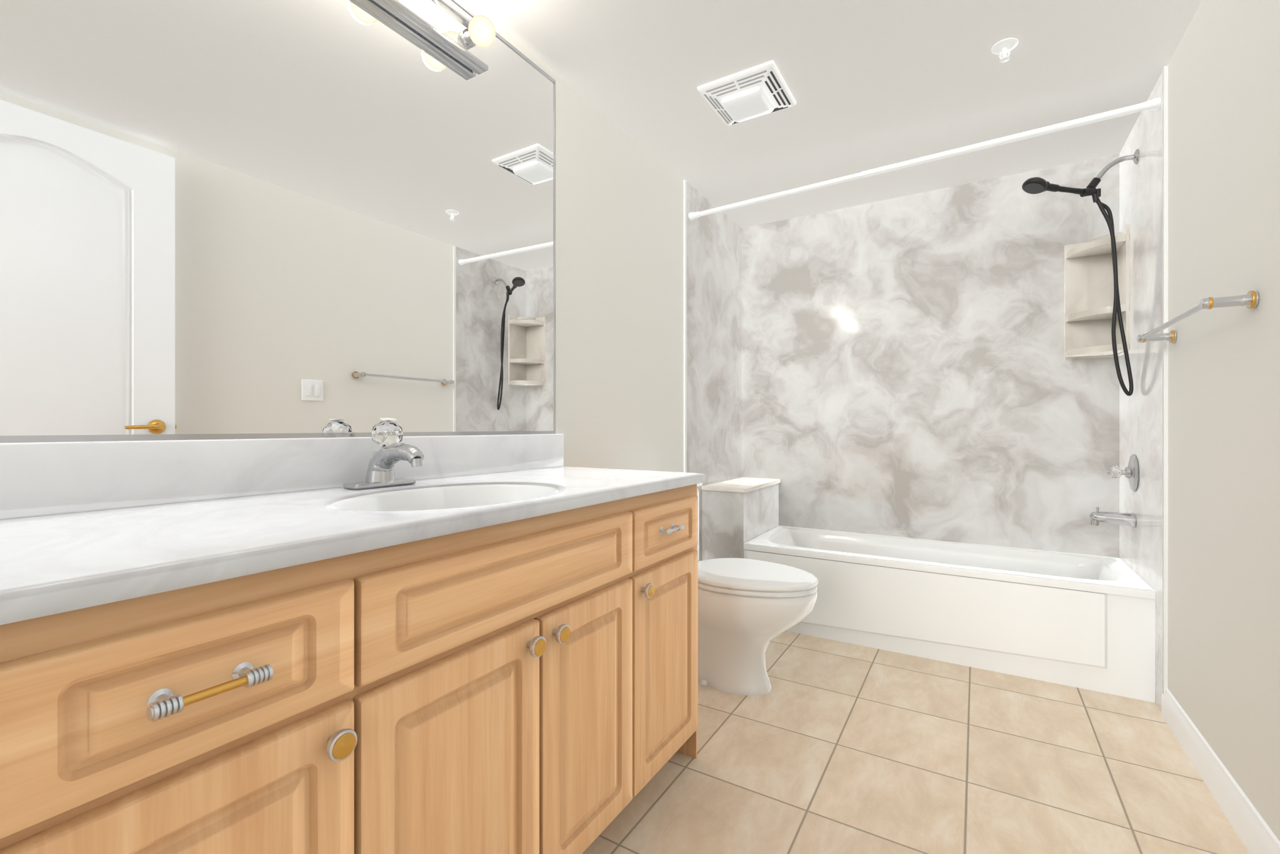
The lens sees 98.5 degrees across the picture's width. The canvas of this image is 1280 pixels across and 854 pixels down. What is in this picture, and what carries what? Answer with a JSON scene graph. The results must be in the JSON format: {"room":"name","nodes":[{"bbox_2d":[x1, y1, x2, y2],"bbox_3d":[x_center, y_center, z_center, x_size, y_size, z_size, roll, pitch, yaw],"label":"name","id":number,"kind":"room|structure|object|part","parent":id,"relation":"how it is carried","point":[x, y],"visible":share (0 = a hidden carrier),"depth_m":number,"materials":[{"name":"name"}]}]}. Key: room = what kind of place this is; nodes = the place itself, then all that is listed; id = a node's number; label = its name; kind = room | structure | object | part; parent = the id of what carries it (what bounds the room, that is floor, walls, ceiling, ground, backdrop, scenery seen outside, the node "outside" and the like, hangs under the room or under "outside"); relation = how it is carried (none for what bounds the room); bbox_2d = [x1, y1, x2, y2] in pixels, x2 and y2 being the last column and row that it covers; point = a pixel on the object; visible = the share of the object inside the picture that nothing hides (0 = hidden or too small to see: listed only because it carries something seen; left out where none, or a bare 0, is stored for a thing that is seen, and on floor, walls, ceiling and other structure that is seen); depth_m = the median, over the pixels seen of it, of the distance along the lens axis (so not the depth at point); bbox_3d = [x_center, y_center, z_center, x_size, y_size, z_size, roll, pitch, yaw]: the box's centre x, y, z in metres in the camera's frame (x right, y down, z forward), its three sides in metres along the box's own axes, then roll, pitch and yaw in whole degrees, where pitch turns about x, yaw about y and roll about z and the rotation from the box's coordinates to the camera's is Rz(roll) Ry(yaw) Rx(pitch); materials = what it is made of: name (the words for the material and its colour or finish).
{"room":"bathroom","nodes":[
{"label":"bathroom","id":0,"kind":"room"},
{"bbox_2d":[452,0,555,83],"bbox_3d":[-1.019,-1.307,0.954,0.009,0.011,2.664,0,0,31],"label":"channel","id":1,"kind":"structure","parent":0,"point":[458,2],"depth_m":1.90,"materials":[{"name":"silver metal"}]},
{"bbox_2d":[457,0,741,561],"bbox_3d":[-0.605,-0.132,1.728,0.108,2.440,5.017,0,0,31],"label":"wall","id":2,"kind":"structure","parent":0,"point":[619,208],"depth_m":2.60,"materials":[{"name":"paint"}]},
{"bbox_2d":[0,0,553,435],"bbox_3d":[-1.020,-0.643,0.954,0.005,1.334,2.662,0,0,31],"label":"mirror","id":3,"kind":"object","parent":2,"relation":"attached to","point":[216,216],"visible":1,"depth_m":1.23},
{"bbox_2d":[373,0,495,74],"bbox_3d":[-0.754,-1.184,1.244,0.138,0.116,1.135,0,0,31],"label":"sconce","id":4,"kind":"object","parent":3,"relation":"attached to","point":[466,39],"visible":1,"depth_m":1.62,"materials":[{"name":"silver metal"}]},
{"bbox_3d":[-0.781,-1.234,1.260,0.018,0.016,1.135,0,0,31],"label":"rail","id":5,"kind":"part","parent":4,"relation":"part of","materials":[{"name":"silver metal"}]},
{"bbox_2d":[461,28,476,48],"bbox_3d":[-0.512,-1.184,1.673,0.034,0.048,0.048,0,0,31],"label":"socket","id":6,"kind":"object","parent":4,"relation":"attached to","point":[467,41],"depth_m":1.66,"materials":[{"name":"silver metal"}]},
{"bbox_3d":[-0.473,-1.184,1.649,0.080,0.080,0.080,0,0,31],"label":"bulb","id":7,"kind":"part","parent":4,"relation":"part of","materials":[{"name":"white glass"}]},
{"bbox_2d":[0,430,555,443],"bbox_3d":[-1.019,0.021,0.954,0.009,0.014,2.664,0,0,31],"label":"channel","id":8,"kind":"object","parent":2,"relation":"attached to","point":[105,438],"visible":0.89,"depth_m":1.15,"materials":[{"name":"silver metal"}]},
{"bbox_2d":[0,433,563,520],"bbox_3d":[-1.004,0.089,0.963,0.022,0.125,2.696,0,0,31],"label":"backsplash","id":9,"kind":"structure","parent":2,"relation":"attached to","point":[37,479],"depth_m":1.14,"materials":[{"name":"stone"}]},
{"bbox_2d":[553,82,555,430],"bbox_3d":[-0.325,-0.642,2.088,0.008,1.341,0.008,0,0,31],"label":"channel","id":10,"kind":"object","parent":2,"relation":"attached to","point":[554,83],"visible":0.64,"depth_m":2.09,"materials":[{"name":"silver metal"}]},
{"bbox_2d":[683,180,686,472],"bbox_3d":[0.247,-0.131,3.022,0.012,2.440,0.018,0,0,31],"label":"trim","id":11,"kind":"structure","parent":2,"relation":"attached to","point":[684,182],"depth_m":3.01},
{"bbox_2d":[688,97,1161,220],"bbox_3d":[1.134,-1.206,2.585,1.960,0.115,0.040,0,0,29],"label":"rail","id":12,"kind":"object","parent":2,"relation":"attached to","point":[1154,103],"visible":1,"depth_m":2.43,"materials":[{"name":"white plastic"}]},
{"bbox_2d":[469,0,1202,228],"bbox_3d":[0.279,-1.402,1.187,2.180,0.100,5.017,0,0,31],"label":"ceiling","id":13,"kind":"structure","parent":0,"point":[873,84],"depth_m":2.14,"materials":[{"name":"paint"}]},
{"bbox_2d":[697,60,796,125],"bbox_3d":[0.439,-1.320,2.239,0.307,0.063,0.306,0,0,31],"label":"fan","id":14,"kind":"object","parent":13,"relation":"in","point":[760,90],"depth_m":2.18,"materials":[{"name":"white plastic"}]},
{"bbox_2d":[991,37,1018,62],"bbox_3d":[1.292,-1.325,1.953,0.080,0.052,0.080,0,0,31],"label":"sprinkler head","id":15,"kind":"object","parent":13,"relation":"attached to","point":[1003,46],"depth_m":1.95},
{"bbox_2d":[582,631,1249,853],"bbox_3d":[0.279,1.138,1.187,2.180,0.100,5.017,0,0,31],"label":"floor","id":16,"kind":"structure","parent":0,"point":[850,748],"depth_m":1.74,"materials":[{"name":"tile"}]},
{"bbox_2d":[0,417,705,853],"bbox_3d":[-0.740,0.533,0.803,0.639,1.112,2.702,0,0,31],"label":"vanity","id":17,"kind":"object","parent":16,"relation":"on","point":[387,642],"visible":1,"depth_m":0.89,"materials":[{"name":"brown wood"}]},
{"bbox_3d":[-0.518,0.300,0.601,0.030,0.023,0.023,0,0,31],"label":"drawer handle post","id":18,"kind":"part","parent":17,"relation":"part of","materials":[{"name":"silver metal"}]},
{"bbox_3d":[-0.513,0.302,0.650,0.019,0.160,0.360,0,0,31],"label":"drawer","id":19,"kind":"part","parent":17,"relation":"part of","materials":[{"name":"brown wood"}]},
{"bbox_3d":[-0.513,0.687,0.650,0.019,0.578,0.360,0,0,31],"label":"door","id":20,"kind":"part","parent":17,"relation":"part of","materials":[{"name":"brown wood"}]},
{"bbox_3d":[-0.476,0.300,0.669,0.030,0.023,0.023,0,0,31],"label":"drawer handle post","id":21,"kind":"part","parent":17,"relation":"part of","materials":[{"name":"silver metal"}]},
{"bbox_3d":[-0.418,0.436,0.762,0.031,0.041,0.041,0,0,31],"label":"door knob","id":22,"kind":"part","parent":17,"relation":"part of","materials":[{"name":"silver metal"}]},
{"bbox_3d":[-0.404,0.436,0.753,0.003,0.033,0.033,0,0,31],"label":"door knob","id":23,"kind":"part","parent":17,"relation":"part of","materials":[{"name":"gold metal"}]},
{"bbox_3d":[-0.526,0.205,0.666,0.020,0.042,2.688,0,0,31],"label":"frame","id":24,"kind":"part","parent":17,"relation":"part of","materials":[{"name":"brown wood"}]},
{"bbox_3d":[-0.526,0.387,0.666,0.020,0.022,2.688,0,0,31],"label":"frame","id":25,"kind":"part","parent":17,"relation":"part of","materials":[{"name":"brown wood"}]},
{"bbox_2d":[342,417,423,489],"bbox_3d":[-0.603,0.063,1.359,0.191,0.173,0.165,0,0,31],"label":"faucet","id":26,"kind":"object","parent":17,"relation":"on","point":[388,434],"depth_m":1.35,"materials":[{"name":"silver metal"}]},
{"bbox_3d":[-0.314,0.687,0.975,0.019,0.578,0.389,0,0,31],"label":"door","id":27,"kind":"part","parent":17,"relation":"part of","materials":[{"name":"brown wood"}]},
{"bbox_3d":[-0.221,0.302,1.129,0.019,0.160,0.748,0,0,31],"label":"drawer","id":28,"kind":"part","parent":17,"relation":"part of","materials":[{"name":"brown wood"}]},
{"bbox_3d":[-0.211,0.436,1.100,0.031,0.041,0.041,0,0,31],"label":"door knob","id":29,"kind":"part","parent":17,"relation":"part of","materials":[{"name":"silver metal"}]},
{"bbox_3d":[-0.197,0.436,1.091,0.003,0.033,0.033,0,0,31],"label":"door knob","id":30,"kind":"part","parent":17,"relation":"part of","materials":[{"name":"gold metal"}]},
{"bbox_3d":[-0.171,0.436,1.166,0.031,0.041,0.041,0,0,31],"label":"door knob","id":31,"kind":"part","parent":17,"relation":"part of","materials":[{"name":"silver metal"}]},
{"bbox_3d":[-0.157,0.436,1.158,0.003,0.033,0.033,0,0,31],"label":"door knob","id":32,"kind":"part","parent":17,"relation":"part of","materials":[{"name":"gold metal"}]},
{"bbox_3d":[-0.117,0.687,1.298,0.019,0.578,0.352,0,0,31],"label":"door","id":33,"kind":"part","parent":17,"relation":"part of","materials":[{"name":"brown wood"}]},
{"bbox_3d":[0.017,0.436,1.473,0.031,0.041,0.041,0,0,31],"label":"door knob","id":34,"kind":"part","parent":17,"relation":"part of","materials":[{"name":"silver metal"}]},
{"bbox_3d":[0.031,0.436,1.464,0.003,0.033,0.033,0,0,31],"label":"door knob","id":35,"kind":"part","parent":17,"relation":"part of","materials":[{"name":"gold metal"}]},
{"bbox_3d":[0.070,0.296,1.569,0.024,0.023,0.023,0,0,31],"label":"drawer handle post","id":36,"kind":"part","parent":17,"relation":"part of","materials":[{"name":"silver metal"}]},
{"bbox_3d":[0.080,0.687,1.620,0.019,0.578,0.390,0,0,31],"label":"door","id":37,"kind":"part","parent":17,"relation":"part of","materials":[{"name":"brown wood"}]},
{"bbox_3d":[0.080,0.302,1.620,0.019,0.160,0.390,0,0,31],"label":"drawer","id":38,"kind":"part","parent":17,"relation":"part of","materials":[{"name":"brown wood"}]},
{"bbox_3d":[0.106,0.296,1.627,0.024,0.023,0.023,0,0,31],"label":"drawer handle post","id":39,"kind":"part","parent":17,"relation":"part of","materials":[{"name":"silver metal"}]},
{"bbox_2d":[701,477,780,560],"bbox_3d":[0.637,0.715,3.398,0.267,0.747,0.654,0,0,31],"label":"ledge","id":40,"kind":"object","parent":16,"relation":"on","point":[735,512],"visible":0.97,"depth_m":3.17,"materials":[{"name":"white stone"}]},
{"bbox_2d":[697,482,817,695],"bbox_3d":[0.345,0.671,2.386,0.826,0.835,0.464,0,0,31],"label":"toilet","id":41,"kind":"object","parent":16,"relation":"on","point":[743,604],"visible":0.5,"depth_m":2.22,"materials":[{"name":"white ceramic"}]},
{"bbox_3d":[0.087,0.476,2.543,0.215,0.375,0.450,0,0,31],"label":"tank","id":42,"kind":"part","parent":41,"relation":"part of","materials":[{"name":"white ceramic"}]},
{"bbox_3d":[0.089,0.271,2.542,0.227,0.034,0.464,0,0,31],"label":"tank lid","id":43,"kind":"part","parent":41,"relation":"part of","materials":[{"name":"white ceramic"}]},
{"bbox_3d":[0.465,0.640,2.312,0.538,0.020,0.420,0,0,31],"label":"seat","id":44,"kind":"part","parent":41,"relation":"part of","materials":[{"name":"white plastic"}]},
{"bbox_3d":[0.466,0.614,2.311,0.541,0.027,0.426,0,0,31],"label":"lid","id":45,"kind":"part","parent":41,"relation":"part of","materials":[{"name":"white plastic"}]},
{"bbox_2d":[743,525,1155,702],"bbox_3d":[1.470,0.867,2.890,1.706,0.442,0.651,0,0,31],"label":"bathtub","id":46,"kind":"object","parent":16,"relation":"on","point":[1086,622],"visible":0.94,"depth_m":2.53,"materials":[{"name":"white ceramic"}]},
{"bbox_2d":[744,525,1153,589],"bbox_3d":[1.473,0.826,2.894,1.706,0.360,0.642,0,0,31],"label":"basin","id":47,"kind":"object","parent":46,"relation":"in","point":[838,560],"depth_m":2.81,"materials":[{"name":"white ceramic"}]},
{"bbox_2d":[1119,0,1279,841],"bbox_3d":[1.163,-0.132,0.647,0.108,2.440,5.017,0,0,31],"label":"wall","id":48,"kind":"structure","parent":0,"point":[1223,73],"depth_m":1.65,"materials":[{"name":"paint"}]},
{"bbox_2d":[1021,148,1138,396],"bbox_3d":[1.971,-0.678,2.469,0.454,1.083,0.116,0,0,15],"label":"shower head","id":49,"kind":"object","parent":48,"relation":"attached to","point":[1035,185],"visible":1,"depth_m":2.46},
{"bbox_3d":[1.930,-1.081,2.495,0.198,0.070,0.126,0,0,31],"label":"handle","id":50,"kind":"part","parent":49,"relation":"part of","materials":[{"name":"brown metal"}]},
{"bbox_3d":[2.111,-1.146,2.459,0.155,0.109,0.033,0,0,31],"label":"arm","id":51,"kind":"part","parent":49,"relation":"part of","materials":[{"name":"silver metal"}]},
{"bbox_2d":[1089,506,1136,527],"bbox_3d":[2.140,0.410,2.501,0.159,0.086,0.062,0,0,31],"label":"tub spout","id":52,"kind":"object","parent":48,"relation":"attached to","point":[1122,519],"visible":1,"depth_m":2.48,"materials":[{"name":"silver metal"}]},
{"bbox_2d":[1106,454,1139,491],"bbox_3d":[2.167,0.204,2.485,0.094,0.166,0.166,0,0,31],"label":"tub valve","id":53,"kind":"object","parent":48,"relation":"attached to","point":[1131,472],"visible":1,"depth_m":2.45,"materials":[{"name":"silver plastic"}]},
{"bbox_3d":[2.151,0.204,2.494,0.048,0.062,0.059,0,0,31],"label":"knob","id":54,"kind":"part","parent":53,"relation":"part of","materials":[{"name":"clear glass"}]},
{"bbox_3d":[2.176,0.204,2.479,0.017,0.024,0.024,0,0,31],"label":"stem","id":55,"kind":"part","parent":53,"relation":"part of","materials":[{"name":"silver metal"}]},
{"bbox_3d":[2.194,0.204,2.468,0.030,0.166,0.166,0,0,31],"label":"plate","id":56,"kind":"part","parent":53,"relation":"part of","materials":[{"name":"silver metal"}]},
{"bbox_2d":[1162,65,1167,694],"bbox_3d":[1.971,-0.131,2.068,0.012,2.440,0.018,0,0,31],"label":"trim","id":57,"kind":"structure","parent":48,"relation":"attached to","point":[1165,68],"depth_m":2.06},
{"bbox_2d":[1136,290,1258,342],"bbox_3d":[1.708,-0.327,1.725,0.101,0.047,0.722,0,0,31],"label":"towel rail","id":58,"kind":"object","parent":48,"relation":"attached to","point":[1250,300],"visible":1,"depth_m":1.46,"materials":[{"name":"silver metal"}]},
{"bbox_3d":[1.884,-0.327,2.013,0.101,0.043,0.043,0,0,31],"label":"post","id":59,"kind":"part","parent":58,"relation":"part of","materials":[{"name":"silver metal"}]},
{"bbox_3d":[1.532,-0.327,1.437,0.101,0.043,0.043,0,0,31],"label":"post","id":60,"kind":"part","parent":58,"relation":"part of","materials":[{"name":"silver metal"}]},
{"bbox_2d":[1161,688,1279,853],"bbox_3d":[0.917,1.032,0.348,0.014,0.112,4.051,0,0,31],"label":"baseboard","id":61,"kind":"structure","parent":48,"relation":"attached to","point":[1253,831],"depth_m":1.58,"materials":[{"name":"white paint"}]},
{"bbox_3d":[1.562,-0.132,3.285,1.980,2.440,0.100,0,0,31],"label":"wall","id":62,"kind":"structure","parent":0,"visible":0},
{"bbox_2d":[741,153,1119,558],"bbox_3d":[1.533,-0.347,3.239,1.964,2.008,0.008,0,0,31],"label":"surround panel","id":63,"kind":"object","parent":62,"relation":"attached to","point":[906,373],"visible":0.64,"depth_m":3.15,"materials":[{"name":"stone"}]},
{"bbox_2d":[1064,224,1129,358],"bbox_3d":[2.220,-0.642,2.687,0.215,0.580,0.215,0,0,31],"label":"corner shelf unit","id":64,"kind":"object","parent":63,"relation":"attached to","point":[1089,274],"visible":0.92,"depth_m":2.75,"materials":[{"name":"white plastic"}]},
{"bbox_2d":[1065,343,1123,357],"bbox_3d":[2.223,-0.372,2.688,0.211,0.030,0.211,0,0,31],"label":"shelf","id":65,"kind":"object","parent":64,"relation":"on","point":[1106,350],"depth_m":2.68,"materials":[{"name":"beige plastic"}]},
{"bbox_2d":[1065,234,1126,258],"bbox_3d":[2.223,-0.877,2.688,0.211,0.030,0.211,0,0,31],"label":"shelf","id":66,"kind":"object","parent":64,"relation":"on","point":[1100,248],"depth_m":2.69,"materials":[{"name":"beige plastic"}]},
{"bbox_2d":[1065,304,1126,322],"bbox_3d":[2.223,-0.552,2.688,0.211,0.030,0.211,0,0,31],"label":"shelf","id":67,"kind":"object","parent":64,"relation":"on","point":[1103,314],"depth_m":2.69,"materials":[{"name":"beige plastic"}]},
{"bbox_3d":[2.287,-0.922,2.703,0.118,0.020,0.118,0,0,31],"label":"crown","id":68,"kind":"part","parent":64,"relation":"part of","materials":[{"name":"beige plastic"}]},
{"bbox_3d":[2.303,-0.642,2.629,0.012,0.580,0.203,0,0,31],"label":"plate","id":69,"kind":"part","parent":64,"relation":"part of","materials":[{"name":"beige plastic"}]}
]}

